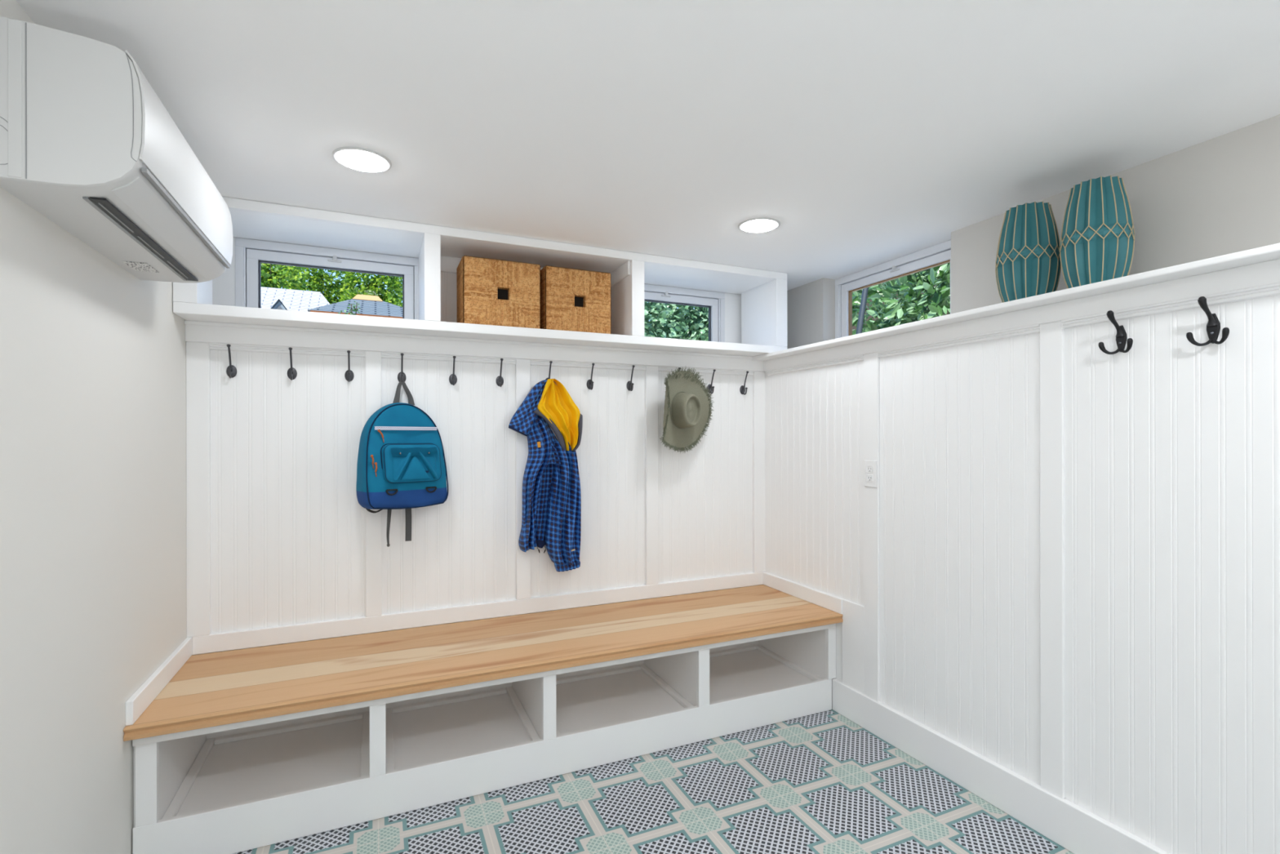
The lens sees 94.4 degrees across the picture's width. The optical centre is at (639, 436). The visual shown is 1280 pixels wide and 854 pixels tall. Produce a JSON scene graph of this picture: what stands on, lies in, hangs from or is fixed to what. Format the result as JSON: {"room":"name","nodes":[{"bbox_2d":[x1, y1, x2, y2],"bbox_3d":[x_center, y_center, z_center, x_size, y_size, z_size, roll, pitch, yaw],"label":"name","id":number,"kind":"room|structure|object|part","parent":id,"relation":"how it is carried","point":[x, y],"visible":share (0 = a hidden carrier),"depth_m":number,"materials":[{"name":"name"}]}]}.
{"room":"mudroom","nodes":[
{"label":"mudroom","id":0,"kind":"room"},
{"bbox_2d":[0,0,186,853],"bbox_3d":[-0.926,0.209,0.300,0.120,2.185,5.300,0,0,-24],"label":"wall","id":1,"kind":"structure","parent":0,"point":[93,353],"depth_m":1.45,"materials":[{"name":"white paint"}]},
{"bbox_2d":[0,16,232,282],"bbox_3d":[-1.271,-0.637,1.514,0.240,0.306,0.803,0,0,-24],"label":"air conditioner","id":2,"kind":"object","parent":1,"relation":"attached to","point":[87,143],"visible":1,"depth_m":1.19,"materials":[{"name":"white plastic"}]},
{"bbox_3d":[-1.177,-0.666,1.557,0.032,0.214,0.802,0,0,-24],"label":"panel","id":3,"kind":"part","parent":2,"relation":"part of","materials":[{"name":"white plastic"}]},
{"bbox_2d":[124,636,192,725],"bbox_3d":[-1.604,0.800,1.999,0.018,0.070,0.622,0,0,-24],"label":"trim","id":4,"kind":"structure","parent":1,"relation":"attached to","point":[148,691],"depth_m":1.91,"materials":[{"name":"white paint"}]},
{"bbox_2d":[191,236,759,655],"bbox_3d":[-0.362,0.208,3.045,3.340,2.185,0.280,0,0,-24],"label":"wall","id":5,"kind":"structure","parent":0,"point":[288,520],"depth_m":2.66,"materials":[{"name":"white paint"}]},
{"bbox_2d":[186,341,210,637],"bbox_3d":[-1.702,0.200,2.287,0.074,1.130,0.018,0,0,-24],"label":"trim","id":6,"kind":"structure","parent":5,"relation":"attached to","point":[197,353],"depth_m":2.28,"materials":[{"name":"white paint"}]},
{"bbox_2d":[226,344,236,377],"bbox_3d":[-1.599,-0.294,2.312,0.036,0.129,0.057,0,0,-24],"label":"coat hook","id":7,"kind":"object","parent":5,"relation":"attached to","point":[231,371],"visible":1,"depth_m":2.32,"materials":[{"name":"metal"}]},
{"bbox_3d":[-1.609,-0.259,2.335,0.036,0.050,0.006,0,0,-24],"label":"plate","id":8,"kind":"part","parent":7,"relation":"part of","materials":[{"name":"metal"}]},
{"bbox_2d":[287,347,297,380],"bbox_3d":[-1.409,-0.295,2.396,0.036,0.129,0.057,0,0,-24],"label":"coat hook","id":9,"kind":"object","parent":5,"relation":"attached to","point":[291,372],"visible":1,"depth_m":2.40,"materials":[{"name":"metal"}]},
{"bbox_3d":[-1.419,-0.259,2.419,0.036,0.050,0.006,0,0,-24],"label":"plate","id":10,"kind":"part","parent":9,"relation":"part of","materials":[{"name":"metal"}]},
{"bbox_2d":[235,237,418,319],"bbox_3d":[-1.383,-0.659,2.685,0.745,0.370,0.072,0,0,-24],"label":"window","id":11,"kind":"structure","parent":5,"relation":"in","point":[250,254],"depth_m":2.63,"materials":[{"name":"white plastic"}]},
{"bbox_2d":[344,350,354,382],"bbox_3d":[-1.217,-0.295,2.481,0.036,0.129,0.057,0,0,-24],"label":"coat hook","id":12,"kind":"object","parent":5,"relation":"attached to","point":[348,375],"visible":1,"depth_m":2.49,"materials":[{"name":"metal"}]},
{"bbox_3d":[-1.228,-0.260,2.504,0.036,0.050,0.006,0,0,-24],"label":"plate","id":13,"kind":"part","parent":12,"relation":"part of","materials":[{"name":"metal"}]},
{"bbox_2d":[364,351,382,617],"bbox_3d":[-1.140,0.199,2.537,0.063,1.130,0.018,0,0,-24],"label":"trim","id":14,"kind":"structure","parent":5,"relation":"attached to","point":[372,358],"depth_m":2.53,"materials":[{"name":"white paint"}]},
{"bbox_2d":[397,353,406,382],"bbox_3d":[-1.029,-0.295,2.564,0.036,0.129,0.057,0,0,-24],"label":"coat hook","id":15,"kind":"object","parent":5,"relation":"attached to","point":[402,377],"visible":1,"depth_m":2.57,"materials":[{"name":"metal"}]},
{"bbox_2d":[355,381,448,546],"bbox_3d":[-0.988,0.109,2.502,0.349,0.704,0.189,0,0,-44],"label":"backpack","id":16,"kind":"object","parent":15,"relation":"hanging from","point":[401,464],"visible":1,"depth_m":2.46,"materials":[{"name":"teal fabric"}]},
{"bbox_3d":[-1.070,0.098,2.371,0.015,0.056,0.011,0,0,3],"label":"zip pull","id":17,"kind":"part","parent":16,"relation":"part of","materials":[{"name":"orange"}]},
{"bbox_3d":[-1.055,0.129,2.369,0.011,0.058,0.013,0,0,-24],"label":"zip pull","id":18,"kind":"part","parent":16,"relation":"part of","materials":[{"name":"orange"}]},
{"bbox_3d":[-1.053,-0.005,2.408,0.025,0.054,0.011,0,0,-16],"label":"zip pull","id":19,"kind":"part","parent":16,"relation":"part of","materials":[{"name":"orange"}]},
{"bbox_3d":[-1.000,0.261,2.516,0.349,0.082,0.153,0,0,-45],"label":"panel","id":20,"kind":"part","parent":16,"relation":"part of","materials":[{"name":"blue fabric"}]},
{"bbox_3d":[-1.039,-0.260,2.588,0.036,0.050,0.006,0,0,-24],"label":"plate","id":21,"kind":"part","parent":15,"relation":"part of","materials":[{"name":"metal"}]},
{"bbox_2d":[448,355,457,385],"bbox_3d":[-0.833,-0.296,2.652,0.036,0.129,0.057,0,0,-24],"label":"coat hook","id":22,"kind":"object","parent":5,"relation":"attached to","point":[452,379],"visible":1,"depth_m":2.66,"materials":[{"name":"metal"}]},
{"bbox_3d":[-0.843,-0.260,2.675,0.036,0.050,0.006,0,0,-24],"label":"plate","id":23,"kind":"part","parent":22,"relation":"part of","materials":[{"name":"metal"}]},
{"bbox_2d":[184,320,764,371],"bbox_3d":[-0.520,-0.406,2.801,2.655,0.078,0.038,0,0,-24],"label":"trim","id":24,"kind":"structure","parent":5,"relation":"attached to","point":[195,331],"depth_m":2.64,"materials":[{"name":"white paint"}]},
{"bbox_2d":[192,572,762,654],"bbox_3d":[-0.515,0.798,2.813,2.634,0.070,0.018,0,0,-24],"label":"trim","id":25,"kind":"structure","parent":5,"relation":"attached to","point":[268,636],"depth_m":2.66,"materials":[{"name":"white paint"}]},
{"bbox_2d":[173,196,787,356],"bbox_3d":[-0.510,-0.664,2.829,2.693,0.438,0.375,0,0,-24],"label":"shelf unit","id":26,"kind":"object","parent":5,"relation":"attached to","point":[439,250],"visible":0.56,"depth_m":2.67,"materials":[{"name":"white paint"}]},
{"bbox_3d":[-1.654,-0.663,2.243,0.018,0.361,0.198,0,0,-24],"label":"panel","id":27,"kind":"part","parent":26,"relation":"part of","materials":[{"name":"white paint"}]},
{"bbox_3d":[-0.964,-0.665,2.636,0.016,0.361,0.357,0,0,-24],"label":"panel","id":28,"kind":"part","parent":26,"relation":"part of","materials":[{"name":"white paint"}]},
{"bbox_3d":[-0.565,-0.665,2.946,0.870,0.361,0.012,0,0,-24],"label":"panel","id":29,"kind":"part","parent":26,"relation":"part of","materials":[{"name":"white paint"}]},
{"bbox_2d":[456,255,540,328],"bbox_3d":[-0.653,-0.637,2.735,0.344,0.305,0.241,0,0,-24],"label":"woven basket","id":30,"kind":"object","parent":26,"relation":"on","point":[491,291],"visible":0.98,"depth_m":2.63,"materials":[{"name":"brown wicker"}]},
{"bbox_3d":[-0.438,-0.865,2.666,2.693,0.037,0.018,0,0,-24],"label":"rail","id":31,"kind":"part","parent":26,"relation":"part of","materials":[{"name":"white paint"}]},
{"bbox_3d":[-0.503,-0.810,2.807,0.870,0.072,0.293,0,0,-24],"label":"rail","id":32,"kind":"part","parent":26,"relation":"part of","materials":[{"name":"white paint"}]},
{"bbox_2d":[540,265,611,333],"bbox_3d":[-0.328,-0.638,2.882,0.326,0.305,0.237,0,0,-24],"label":"woven basket","id":33,"kind":"object","parent":26,"relation":"on","point":[572,300],"visible":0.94,"depth_m":2.77,"materials":[{"name":"brown wicker"}]},
{"bbox_3d":[-0.111,-0.666,3.016,0.016,0.361,0.357,0,0,-24],"label":"panel","id":34,"kind":"part","parent":26,"relation":"part of","materials":[{"name":"white paint"}]},
{"bbox_3d":[0.670,-0.668,3.344,0.018,0.361,0.323,0,0,-24],"label":"panel","id":35,"kind":"part","parent":26,"relation":"part of","materials":[{"name":"white paint"}]},
{"bbox_2d":[208,342,754,375],"bbox_3d":[-0.518,-0.354,2.814,2.522,0.025,0.016,0,0,-24],"label":"trim","id":36,"kind":"structure","parent":5,"relation":"attached to","point":[213,346],"depth_m":2.66,"materials":[{"name":"white paint"}]},
{"bbox_2d":[496,358,503,386],"bbox_3d":[-0.642,-0.296,2.737,0.036,0.129,0.057,0,0,-24],"label":"coat hook","id":37,"kind":"object","parent":5,"relation":"attached to","point":[500,380],"visible":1,"depth_m":2.74,"materials":[{"name":"metal"}]},
{"bbox_3d":[-0.652,-0.261,2.760,0.036,0.050,0.006,0,0,-24],"label":"plate","id":38,"kind":"part","parent":37,"relation":"part of","materials":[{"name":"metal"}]},
{"bbox_2d":[515,358,530,599],"bbox_3d":[-0.551,0.198,2.798,0.067,1.130,0.018,0,0,-24],"label":"trim","id":39,"kind":"structure","parent":5,"relation":"attached to","point":[522,366],"depth_m":2.79,"materials":[{"name":"white paint"}]},
{"bbox_2d":[545,360,552,379],"bbox_3d":[-0.430,-0.297,2.830,0.036,0.129,0.057,0,0,-24],"label":"coat hook","id":40,"kind":"object","parent":5,"relation":"attached to","point":[550,362],"visible":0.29,"depth_m":2.83,"materials":[{"name":"metal"}]},
{"bbox_2d":[508,378,582,571],"bbox_3d":[-0.434,0.182,2.767,0.340,0.904,0.132,0,0,-24],"label":"jacket","id":41,"kind":"object","parent":40,"relation":"hanging from","point":[551,517],"visible":1,"depth_m":2.76,"materials":[{"name":"blue fabric"}]},
{"bbox_2d":[509,379,546,435],"bbox_3d":[-0.510,-0.139,2.754,0.189,0.262,0.061,0,0,-24],"label":"hood","id":42,"kind":"object","parent":41,"relation":"attached to","point":[523,421],"depth_m":2.74,"materials":[{"name":"blue fabric"}]},
{"bbox_2d":[586,363,594,390],"bbox_3d":[-0.237,-0.297,2.916,0.036,0.129,0.057,0,0,-24],"label":"coat hook","id":43,"kind":"object","parent":5,"relation":"attached to","point":[589,383],"visible":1,"depth_m":2.92,"materials":[{"name":"metal"}]},
{"bbox_3d":[-0.247,-0.262,2.939,0.036,0.050,0.006,0,0,-24],"label":"plate","id":44,"kind":"part","parent":43,"relation":"part of","materials":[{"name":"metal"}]},
{"bbox_2d":[626,364,635,391],"bbox_3d":[-0.041,-0.297,3.003,0.036,0.129,0.057,0,0,-24],"label":"coat hook","id":45,"kind":"object","parent":5,"relation":"attached to","point":[629,385],"visible":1,"depth_m":3.01,"materials":[{"name":"metal"}]},
{"bbox_3d":[-0.051,-0.262,3.026,0.036,0.050,0.006,0,0,-24],"label":"plate","id":46,"kind":"part","parent":45,"relation":"part of","materials":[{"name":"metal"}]},
{"bbox_2d":[644,365,658,585],"bbox_3d":[0.061,0.197,3.070,0.069,1.130,0.018,0,0,-24],"label":"trim","id":47,"kind":"structure","parent":5,"relation":"attached to","point":[651,482],"depth_m":3.06,"materials":[{"name":"white paint"}]},
{"bbox_2d":[644,284,724,342],"bbox_3d":[0.140,-0.661,3.362,0.757,0.370,0.072,0,0,-24],"label":"window","id":48,"kind":"structure","parent":5,"relation":"in","point":[714,301],"depth_m":3.43,"materials":[{"name":"white plastic"}]},
{"bbox_2d":[706,368,715,393],"bbox_3d":[0.390,-0.298,3.195,0.036,0.129,0.057,0,0,-24],"label":"coat hook","id":49,"kind":"object","parent":5,"relation":"attached to","point":[709,386],"visible":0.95,"depth_m":3.20,"materials":[{"name":"metal"}]},
{"bbox_3d":[0.380,-0.263,3.218,0.036,0.050,0.006,0,0,-24],"label":"plate","id":50,"kind":"part","parent":49,"relation":"part of","materials":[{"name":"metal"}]},
{"bbox_2d":[739,371,748,395],"bbox_3d":[0.583,-0.299,3.280,0.036,0.129,0.057,0,0,-24],"label":"coat hook","id":51,"kind":"object","parent":5,"relation":"attached to","point":[742,389],"visible":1,"depth_m":3.29,"materials":[{"name":"metal"}]},
{"bbox_3d":[0.573,-0.263,3.304,0.036,0.050,0.006,0,0,-24],"label":"plate","id":52,"kind":"part","parent":51,"relation":"part of","materials":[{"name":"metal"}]},
{"bbox_2d":[752,371,764,573],"bbox_3d":[0.670,0.196,3.340,0.074,1.130,0.018,0,0,-24],"label":"trim","id":53,"kind":"structure","parent":5,"relation":"attached to","point":[758,377],"depth_m":3.33,"materials":[{"name":"white paint"}]},
{"bbox_3d":[0.197,-0.298,3.109,0.036,0.129,0.057,0,0,-24],"label":"coat hook","id":54,"kind":"object","parent":5,"relation":"attached to","visible":0},
{"bbox_2d":[659,367,713,453],"bbox_3d":[0.255,-0.136,2.998,0.370,0.441,0.108,0,0,-39],"label":"straw hat","id":55,"kind":"object","parent":54,"relation":"hanging from","point":[687,407],"visible":1,"depth_m":2.98,"materials":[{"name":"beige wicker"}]},
{"bbox_3d":[0.213,-0.136,3.014,0.151,0.192,0.014,0,0,-36],"label":"band cord","id":56,"kind":"part","parent":55,"relation":"part of","materials":[{"name":"fabric"}]},
{"bbox_3d":[0.239,-0.137,2.983,0.144,0.184,0.104,0,0,-39],"label":"crown","id":57,"kind":"part","parent":55,"relation":"part of","materials":[{"name":"green wicker"}]},
{"bbox_2d":[15,0,1279,290],"bbox_3d":[0.563,-0.961,0.989,3.365,0.150,5.350,0,0,-24],"label":"ceiling","id":58,"kind":"structure","parent":0,"point":[873,132],"depth_m":1.58,"materials":[{"name":"white paint"}]},
{"bbox_2d":[332,146,391,173],"bbox_3d":[-0.885,-0.878,1.889,0.174,0.018,0.174,0,0,-24],"label":"recessed light","id":59,"kind":"object","parent":58,"relation":"in","point":[356,158],"visible":1,"depth_m":1.87,"materials":[{"name":"white plastic"}]},
{"bbox_2d":[737,217,780,232],"bbox_3d":[0.497,-0.881,2.478,0.174,0.018,0.174,0,0,-24],"label":"recessed light","id":60,"kind":"object","parent":58,"relation":"in","point":[761,224],"visible":1,"depth_m":2.45,"materials":[{"name":"white plastic"}]},
{"bbox_2d":[233,706,1074,853],"bbox_3d":[0.566,1.349,0.961,3.340,0.100,5.300,0,0,-24],"label":"floor","id":61,"kind":"structure","parent":0,"point":[822,782],"depth_m":2.05,"materials":[{"name":"tile"}]},
{"bbox_2d":[123,584,843,853],"bbox_3d":[-0.389,1.067,2.530,2.668,0.468,0.637,0,0,-24],"label":"bench","id":62,"kind":"object","parent":61,"relation":"on","point":[247,748],"visible":0.99,"depth_m":2.28,"materials":[{"name":"brown wood"}]},
{"bbox_3d":[-0.296,1.226,2.295,2.640,0.147,0.019,0,0,-24],"label":"rail","id":63,"kind":"part","parent":62,"relation":"part of","materials":[{"name":"white paint"}]},
{"bbox_3d":[-0.386,0.851,2.522,2.668,0.037,0.620,0,0,-24],"label":"seat","id":64,"kind":"part","parent":62,"relation":"part of","materials":[{"name":"brown wood"}]},
{"bbox_3d":[-0.286,0.890,2.300,2.664,0.042,0.019,0,0,-24],"label":"rail","id":65,"kind":"part","parent":62,"relation":"part of","materials":[{"name":"white paint"}]},
{"bbox_2d":[764,294,1279,853],"bbox_3d":[1.772,0.433,1.284,0.270,1.727,4.710,0,0,-24],"label":"wall","id":66,"kind":"structure","parent":0,"point":[1172,443],"depth_m":1.81,"materials":[{"name":"white paint"}]},
{"bbox_2d":[762,571,843,613],"bbox_3d":[0.822,0.795,3.070,0.018,0.070,0.634,0,0,-24],"label":"trim","id":67,"kind":"structure","parent":66,"relation":"attached to","point":[825,600],"depth_m":3.02,"materials":[{"name":"white paint"}]},
{"bbox_2d":[842,599,864,693],"bbox_3d":[0.981,0.956,2.721,0.011,0.392,0.137,0,0,-24],"label":"trim","id":68,"kind":"structure","parent":66,"relation":"attached to","point":[853,614],"depth_m":2.71,"materials":[{"name":"white paint"}]},
{"bbox_2d":[864,459,876,487],"bbox_3d":[1.015,0.161,2.614,0.008,0.118,0.070,0,0,-24],"label":"electrical outlet","id":69,"kind":"object","parent":66,"relation":"attached to","point":[870,466],"visible":1,"depth_m":2.61,"materials":[{"name":"white plastic"}]},
{"bbox_2d":[866,466,872,481],"bbox_3d":[1.014,0.161,2.614,0.005,0.068,0.032,0,0,-24],"label":"receptacle","id":70,"kind":"object","parent":69,"relation":"attached to","point":[869,468],"depth_m":2.61,"materials":[{"name":"white plastic"}]},
{"bbox_2d":[863,352,879,701],"bbox_3d":[1.024,0.391,2.621,0.012,1.522,0.082,0,0,-24],"label":"trim","id":71,"kind":"structure","parent":66,"relation":"attached to","point":[871,361],"depth_m":2.61,"materials":[{"name":"white paint"}]},
{"bbox_2d":[831,678,1169,853],"bbox_3d":[1.760,1.224,0.952,0.024,0.146,4.112,0,0,-24],"label":"baseboard","id":72,"kind":"structure","parent":66,"relation":"attached to","point":[1073,827],"depth_m":2.08,"materials":[{"name":"white paint"}]},
{"bbox_2d":[751,243,1279,360],"bbox_3d":[1.698,-0.440,1.348,0.390,0.019,4.885,0,0,-24],"label":"trim ledge","id":73,"kind":"object","parent":66,"relation":"on","point":[1270,252],"depth_m":1.80,"materials":[{"name":"white paint"}]},
{"bbox_2d":[995,201,1061,302],"bbox_3d":[1.361,-0.625,2.082,0.194,0.353,0.194,0,0,-24],"label":"vase","id":74,"kind":"object","parent":73,"relation":"on","point":[1028,264],"visible":0.91,"depth_m":2.02,"materials":[{"name":"teal ceramic"}]},
{"bbox_2d":[1059,175,1134,288],"bbox_3d":[1.449,-0.626,1.884,0.191,0.354,0.190,0,0,-24],"label":"vase","id":75,"kind":"object","parent":73,"relation":"on","point":[1097,242],"visible":0.94,"depth_m":1.82,"materials":[{"name":"teal ceramic"}]},
{"bbox_2d":[764,258,1279,371],"bbox_3d":[1.648,-0.401,1.206,0.018,0.059,4.665,0,0,-24],"label":"trim","id":76,"kind":"structure","parent":66,"relation":"attached to","point":[1266,273],"depth_m":1.85,"materials":[{"name":"white paint"}]},
{"bbox_2d":[765,283,1279,375],"bbox_3d":[1.654,-0.359,1.194,0.016,0.025,4.640,0,0,-24],"label":"trim","id":77,"kind":"structure","parent":66,"relation":"attached to","point":[1273,289],"depth_m":1.84,"materials":[{"name":"white paint"}]},
{"bbox_2d":[1040,320,1065,798],"bbox_3d":[1.335,0.391,1.921,0.012,1.522,0.071,0,0,-24],"label":"trim","id":78,"kind":"structure","parent":66,"relation":"attached to","point":[1051,334],"depth_m":1.91,"materials":[{"name":"white paint"}]},
{"bbox_2d":[1097,310,1133,354],"bbox_3d":[1.389,-0.306,1.734,0.065,0.123,0.067,0,0,20],"label":"hook","id":79,"kind":"object","parent":66,"relation":"attached to","point":[1121,336],"visible":1,"depth_m":1.74,"materials":[{"name":"black metal"}]},
{"bbox_3d":[1.415,-0.289,1.745,0.006,0.079,0.029,0,0,-24],"label":"plate","id":80,"kind":"part","parent":79,"relation":"part of","materials":[{"name":"black metal"}]},
{"bbox_2d":[1186,296,1229,346],"bbox_3d":[1.475,-0.301,1.542,0.065,0.123,0.067,0,0,20],"label":"hook","id":81,"kind":"object","parent":66,"relation":"attached to","point":[1213,326],"visible":1,"depth_m":1.54,"materials":[{"name":"black metal"}]},
{"bbox_3d":[1.500,-0.284,1.553,0.006,0.079,0.029,0,0,-24],"label":"plate","id":82,"kind":"part","parent":81,"relation":"part of","materials":[{"name":"black metal"}]},
{"bbox_2d":[786,114,1279,349],"bbox_3d":[1.942,-0.596,1.457,0.185,0.585,4.885,0,0,-24],"label":"wall","id":83,"kind":"structure","parent":0,"point":[1218,196],"depth_m":1.85,"materials":[{"name":"grey paint"}]},
{"bbox_2d":[835,240,951,338],"bbox_3d":[1.291,-0.675,2.983,0.072,0.422,0.804,0,0,-24],"label":"window","id":84,"kind":"structure","parent":83,"relation":"in","point":[938,255],"depth_m":3.07,"materials":[{"name":"white plastic"}]},
{"label":"outside","id":85,"kind":"structure","parent":0,"visible":0},
{"bbox_3d":[-7.003,-0.222,13.303,26.000,0.170,38.000,0,0,-24],"label":"ground","id":86,"kind":"structure","parent":85,"visible":0},
{"bbox_2d":[261,262,309,290],"bbox_3d":[-10.958,-3.087,17.051,2.581,5.590,2.281,0,0,-24],"label":"leafy tree","id":87,"kind":"object","parent":86,"relation":"on","point":[268,282],"visible":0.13,"depth_m":16.90,"materials":[{"name":"green plant"}]},
{"bbox_2d":[261,286,329,311],"bbox_3d":[-9.126,-1.793,12.470,6.250,2.980,4.400,0,0,-24],"label":"house","id":88,"kind":"structure","parent":86,"relation":"on","point":[271,298],"depth_m":12.81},
{"bbox_2d":[261,263,371,284],"bbox_3d":[-6.015,-2.048,9.562,3.788,3.480,0.811,0,0,-30],"label":"leafy tree","id":89,"kind":"object","parent":86,"relation":"on","point":[286,273],"visible":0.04,"depth_m":9.57,"materials":[{"name":"green plant"}]},
{"bbox_2d":[286,265,348,304],"bbox_3d":[-10.921,-3.417,20.321,2.334,6.249,1.848,0,0,-24],"label":"leafy tree","id":90,"kind":"object","parent":86,"relation":"on","point":[317,281],"visible":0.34,"depth_m":19.98,"materials":[{"name":"green plant"}]},
{"bbox_2d":[337,300,360,315],"bbox_3d":[-3.166,-0.901,6.467,0.237,1.175,0.116,0,0,-24],"label":"shrub","id":91,"kind":"object","parent":86,"relation":"on","point":[356,309],"visible":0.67,"depth_m":6.48,"materials":[{"name":"green plant"}]},
{"bbox_2d":[307,294,402,318],"bbox_3d":[-3.479,-1.089,7.866,1.450,1.550,2.000,0,0,-24],"label":"roof","id":92,"kind":"structure","parent":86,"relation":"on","point":[370,305],"depth_m":7.23,"materials":[{"name":"blue stone"}]},
{"bbox_2d":[338,271,402,306],"bbox_3d":[-8.684,-3.096,19.255,2.014,5.599,1.996,0,0,-24],"label":"leafy tree","id":93,"kind":"object","parent":86,"relation":"on","point":[375,286],"visible":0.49,"depth_m":18.87,"materials":[{"name":"green plant"}]},
{"bbox_2d":[395,276,402,306],"bbox_3d":[-8.097,-3.405,21.583,1.986,6.216,1.610,0,0,-24],"label":"leafy tree","id":94,"kind":"object","parent":86,"relation":"on","point":[401,277],"visible":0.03,"depth_m":21.18,"materials":[{"name":"green plant"}]},
{"bbox_2d":[644,301,708,341],"bbox_3d":[0.379,-0.977,5.523,2.095,1.335,0.992,0,0,-24],"label":"bush","id":95,"kind":"object","parent":86,"relation":"on","point":[666,320],"visible":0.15,"depth_m":5.21,"materials":[{"name":"green plant"}]},
{"bbox_2d":[856,287,868,333],"bbox_3d":[1.735,-0.813,4.717,0.192,0.987,0.054,0,0,18],"label":"post","id":96,"kind":"object","parent":86,"relation":"on","point":[864,291],"visible":0.26,"depth_m":4.69,"materials":[{"name":"grey metal"}]},
{"bbox_2d":[852,262,950,334],"bbox_3d":[2.337,-1.018,4.976,1.144,1.406,1.848,0,0,-24],"label":"bush","id":97,"kind":"object","parent":86,"relation":"on","point":[935,304],"visible":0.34,"depth_m":4.70,"materials":[{"name":"green plant"}]},
{"bbox_2d":[852,269,950,330],"bbox_3d":[3.031,-1.280,6.035,1.350,1.929,2.510,0,0,-24],"label":"bush","id":98,"kind":"object","parent":86,"relation":"on","point":[883,283],"visible":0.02,"depth_m":6.23,"materials":[{"name":"green plant"}]},
{"bbox_2d":[852,282,950,331],"bbox_3d":[4.456,-1.818,7.452,0.200,2.980,7.000,0,0,-24],"label":"fence","id":99,"kind":"object","parent":86,"relation":"on","point":[867,304],"visible":0.02,"depth_m":9.19,"materials":[{"name":"green plant"}]}
]}

